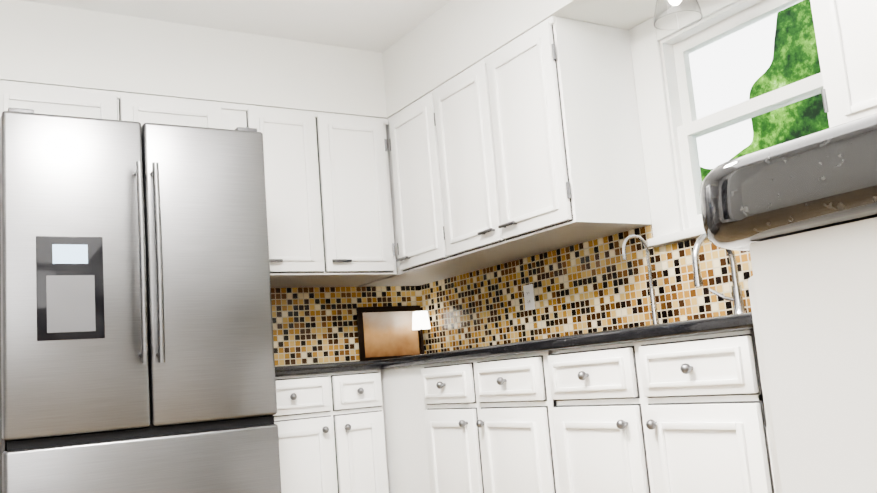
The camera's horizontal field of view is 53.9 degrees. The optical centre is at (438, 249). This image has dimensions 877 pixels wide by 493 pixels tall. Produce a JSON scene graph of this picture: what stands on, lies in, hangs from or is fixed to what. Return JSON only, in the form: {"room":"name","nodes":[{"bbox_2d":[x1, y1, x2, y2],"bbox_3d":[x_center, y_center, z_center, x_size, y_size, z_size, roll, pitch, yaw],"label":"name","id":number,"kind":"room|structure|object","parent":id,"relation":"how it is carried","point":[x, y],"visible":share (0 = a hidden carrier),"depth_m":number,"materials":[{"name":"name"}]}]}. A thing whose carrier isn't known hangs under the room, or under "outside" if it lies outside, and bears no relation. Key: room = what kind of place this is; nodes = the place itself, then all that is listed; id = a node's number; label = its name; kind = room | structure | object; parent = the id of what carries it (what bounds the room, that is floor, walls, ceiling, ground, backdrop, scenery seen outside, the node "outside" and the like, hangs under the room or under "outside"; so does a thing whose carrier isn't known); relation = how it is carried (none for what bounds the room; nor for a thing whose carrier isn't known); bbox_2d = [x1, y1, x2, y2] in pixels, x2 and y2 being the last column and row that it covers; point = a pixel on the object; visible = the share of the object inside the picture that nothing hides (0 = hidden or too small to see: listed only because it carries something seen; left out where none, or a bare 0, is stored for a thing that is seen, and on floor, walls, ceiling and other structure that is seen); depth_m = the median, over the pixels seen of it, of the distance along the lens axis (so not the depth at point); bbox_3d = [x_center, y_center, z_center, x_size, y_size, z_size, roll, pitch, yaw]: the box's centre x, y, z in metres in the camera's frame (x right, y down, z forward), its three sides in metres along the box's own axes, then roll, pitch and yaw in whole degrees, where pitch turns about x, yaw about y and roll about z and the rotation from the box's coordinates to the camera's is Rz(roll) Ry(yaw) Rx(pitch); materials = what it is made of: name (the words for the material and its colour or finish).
{"room":"kitchen","nodes":[
{"label":"kitchen","id":0,"kind":"room"},
{"bbox_2d":[0,0,383,117],"bbox_3d":[-1.182,-0.799,4.087,1.817,0.343,0.501,1,-10,-32],"label":"soffit","id":1,"kind":"structure","parent":0,"point":[47,44],"depth_m":3.82,"materials":[{"name":"paint"}]},
{"bbox_2d":[22,0,802,53],"bbox_3d":[-0.406,-1.505,1.192,6.800,0.080,6.640,1,-10,-32],"label":"ceiling","id":2,"kind":"structure","parent":0,"point":[381,26],"depth_m":3.87,"materials":[{"name":"paint"}]},
{"bbox_2d":[380,0,656,118],"bbox_3d":[0.797,-1.119,3.015,0.408,0.343,4.456,1,-10,-32],"label":"soffit","id":3,"kind":"structure","parent":0,"point":[460,34],"depth_m":3.73,"materials":[{"name":"paint"}]},
{"bbox_2d":[654,0,702,29],"bbox_3d":[0.778,-0.859,2.845,0.156,0.216,0.156,1,-10,-32],"label":"pendant light","id":4,"kind":"object","parent":3,"relation":"hanging from","point":[673,14],"visible":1,"depth_m":2.84,"materials":[{"name":"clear glass"}]},
{"bbox_2d":[577,338,684,412],"bbox_3d":[0.680,0.384,2.621,0.020,0.215,0.740,1,-10,-32],"label":"drawer","id":5,"kind":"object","parent":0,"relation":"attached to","point":[644,376],"depth_m":2.59,"materials":[{"name":"white wood"}]},
{"bbox_2d":[660,8,724,226],"bbox_3d":[1.642,-0.252,2.138,0.120,2.444,6.520,1,-10,-32],"label":"wall","id":6,"kind":"structure","parent":0,"point":[666,96],"depth_m":3.25,"materials":[{"name":"paint"}]},
{"bbox_2d":[0,80,227,128],"bbox_3d":[-1.508,-0.500,3.819,0.983,0.270,0.509,1,-10,-32],"label":"upper cabinet","id":7,"kind":"object","parent":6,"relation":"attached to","point":[42,98],"depth_m":3.63,"materials":[{"name":"white wood"}]},
{"bbox_2d":[228,103,331,287],"bbox_3d":[-0.875,-0.237,4.158,0.455,0.790,0.509,1,-10,-32],"label":"upper cabinet","id":8,"kind":"object","parent":6,"relation":"attached to","point":[293,140],"depth_m":4.00,"materials":[{"name":"white wood"}]},
{"bbox_2d":[271,286,422,366],"bbox_3d":[-0.640,0.402,4.476,1.240,0.414,0.008,1,-10,-32],"label":"backsplash","id":9,"kind":"structure","parent":6,"relation":"attached to","point":[314,325],"depth_m":4.50,"materials":[{"name":"tile"}]},
{"bbox_2d":[304,112,395,287],"bbox_3d":[-0.518,-0.234,4.378,0.385,0.790,0.509,1,-10,-32],"label":"upper cabinet","id":10,"kind":"object","parent":6,"relation":"attached to","point":[361,242],"depth_m":4.18,"materials":[{"name":"white wood"}]},
{"bbox_2d":[368,276,453,286],"bbox_3d":[-0.170,-0.230,4.598,0.377,0.790,0.500,1,-10,-32],"label":"upper cabinet","id":11,"kind":"object","parent":6,"relation":"attached to","point":[400,280],"depth_m":4.58,"materials":[{"name":"white wood"}]},
{"bbox_2d":[384,96,499,275],"bbox_3d":[0.056,-0.308,4.195,0.417,0.790,0.436,1,-10,-32],"label":"upper cabinet","id":12,"kind":"object","parent":6,"relation":"attached to","point":[409,154],"depth_m":4.12,"materials":[{"name":"white wood"}]},
{"bbox_2d":[424,16,651,263],"bbox_3d":[0.395,-0.417,3.646,0.417,0.790,0.873,1,-10,-32],"label":"upper cabinet","id":13,"kind":"object","parent":6,"relation":"attached to","point":[526,144],"depth_m":3.36,"materials":[{"name":"white wood"}]},
{"bbox_2d":[419,225,752,353],"bbox_3d":[1.061,0.037,2.949,0.008,0.414,4.455,1,-10,-32],"label":"backsplash","id":14,"kind":"structure","parent":6,"relation":"attached to","point":[597,285],"depth_m":3.67,"materials":[{"name":"tile"}]},
{"bbox_2d":[523,284,534,310],"bbox_3d":[0.417,0.219,3.976,0.006,0.116,0.070,1,-10,-32],"label":"electrical outlet plate","id":15,"kind":"object","parent":14,"relation":"attached to","point":[529,297],"visible":1,"depth_m":3.97,"materials":[{"name":"white plastic"}]},
{"bbox_2d":[629,0,823,246],"bbox_3d":[1.102,-0.528,2.971,0.170,0.879,1.025,1,-10,-32],"label":"window","id":16,"kind":"structure","parent":6,"relation":"in","point":[686,126],"depth_m":3.25,"materials":[{"name":"white wood"}]},
{"bbox_2d":[810,0,876,127],"bbox_3d":[1.261,-0.694,2.246,0.417,0.790,0.408,1,-10,-32],"label":"upper cabinet","id":17,"kind":"object","parent":6,"relation":"attached to","point":[845,30],"depth_m":2.21,"materials":[{"name":"white wood"}]},
{"bbox_3d":[-0.649,0.958,0.508,5.710,0.050,6.565,1,-10,-32],"label":"floor","id":18,"kind":"structure","parent":0,"visible":0},
{"bbox_2d":[0,107,280,492],"bbox_3d":[-1.220,0.484,3.341,0.910,1.804,0.998,1,-10,-32],"label":"fridge","id":19,"kind":"object","parent":18,"relation":"on","point":[136,342],"visible":1,"depth_m":2.98,"materials":[{"name":"grey metal"}]},
{"bbox_2d":[273,373,344,492],"bbox_3d":[-0.766,1.013,3.895,0.386,0.850,0.648,1,-10,-32],"label":"base cabinet","id":20,"kind":"object","parent":18,"relation":"on","point":[307,417],"depth_m":3.70,"materials":[{"name":"white wood"}]},
{"bbox_2d":[275,360,378,376],"bbox_3d":[-0.706,0.571,4.014,0.635,0.043,0.657,1,-10,-32],"label":"countertop","id":21,"kind":"structure","parent":20,"relation":"on","point":[309,369],"depth_m":3.77,"materials":[{"name":"black stone"}]},
{"bbox_2d":[337,370,392,492],"bbox_3d":[-0.493,1.015,4.063,0.255,0.850,0.648,1,-10,-32],"label":"base cabinet","id":22,"kind":"object","parent":18,"relation":"on","point":[360,394],"depth_m":3.83,"materials":[{"name":"white wood"}]},
{"bbox_2d":[413,343,624,492],"bbox_3d":[0.426,0.840,3.389,0.613,0.850,0.843,1,-10,-32],"label":"base cabinet","id":23,"kind":"object","parent":18,"relation":"on","point":[479,420],"depth_m":3.19,"materials":[{"name":"white wood"}]},
{"bbox_2d":[379,312,753,369],"bbox_3d":[0.815,0.261,2.753,0.627,0.043,4.454,1,-10,-32],"label":"countertop","id":24,"kind":"structure","parent":23,"relation":"on","point":[742,321],"depth_m":2.71,"materials":[{"name":"black stone"}]},
{"bbox_2d":[356,305,421,360],"bbox_3d":[-0.256,0.453,4.643,0.390,0.298,0.014,1,-10,-32],"label":"picture frame","id":25,"kind":"object","parent":24,"relation":"on","point":[386,332],"visible":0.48,"depth_m":4.62,"materials":[{"name":"brown metal"}]},
{"bbox_2d":[412,311,430,353],"bbox_3d":[-0.089,0.458,4.611,0.100,0.255,0.100,1,-10,-32],"label":"table lamp","id":26,"kind":"object","parent":24,"relation":"on","point":[420,321],"visible":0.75,"depth_m":4.59,"materials":[{"name":"white metal"}]},
{"bbox_2d":[622,233,745,324],"bbox_3d":[0.818,0.088,2.998,0.234,0.366,0.448,1,-10,-32],"label":"faucet","id":27,"kind":"object","parent":24,"relation":"on","point":[736,299],"visible":0.73,"depth_m":2.87,"materials":[{"name":"silver metal"}]},
{"bbox_2d":[541,417,692,492],"bbox_3d":[0.878,0.822,2.656,0.613,0.600,0.860,1,-10,-32],"label":"base cabinet","id":28,"kind":"object","parent":18,"relation":"on","point":[586,454],"depth_m":2.63,"materials":[{"name":"white wood"}]},
{"bbox_2d":[677,217,876,492],"bbox_3d":[0.760,0.373,0.415,0.970,0.850,0.627,1,-10,-32],"label":"base cabinet","id":29,"kind":"object","parent":18,"relation":"on","point":[781,397],"depth_m":0.44,"materials":[{"name":"white wood"}]},
{"bbox_2d":[699,113,876,250],"bbox_3d":[0.912,-0.066,0.602,1.470,0.043,0.637,1,-10,-32],"label":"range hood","id":30,"kind":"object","parent":29,"relation":"on","point":[825,178],"depth_m":0.41,"materials":[{"name":"silver metal"}]},
{"label":"outside","id":31,"kind":"structure","parent":0,"visible":0},
{"bbox_2d":[689,0,828,180],"bbox_3d":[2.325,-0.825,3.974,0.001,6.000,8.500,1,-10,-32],"label":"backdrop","id":32,"kind":"structure","parent":31,"point":[778,50],"depth_m":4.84,"materials":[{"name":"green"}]}
]}

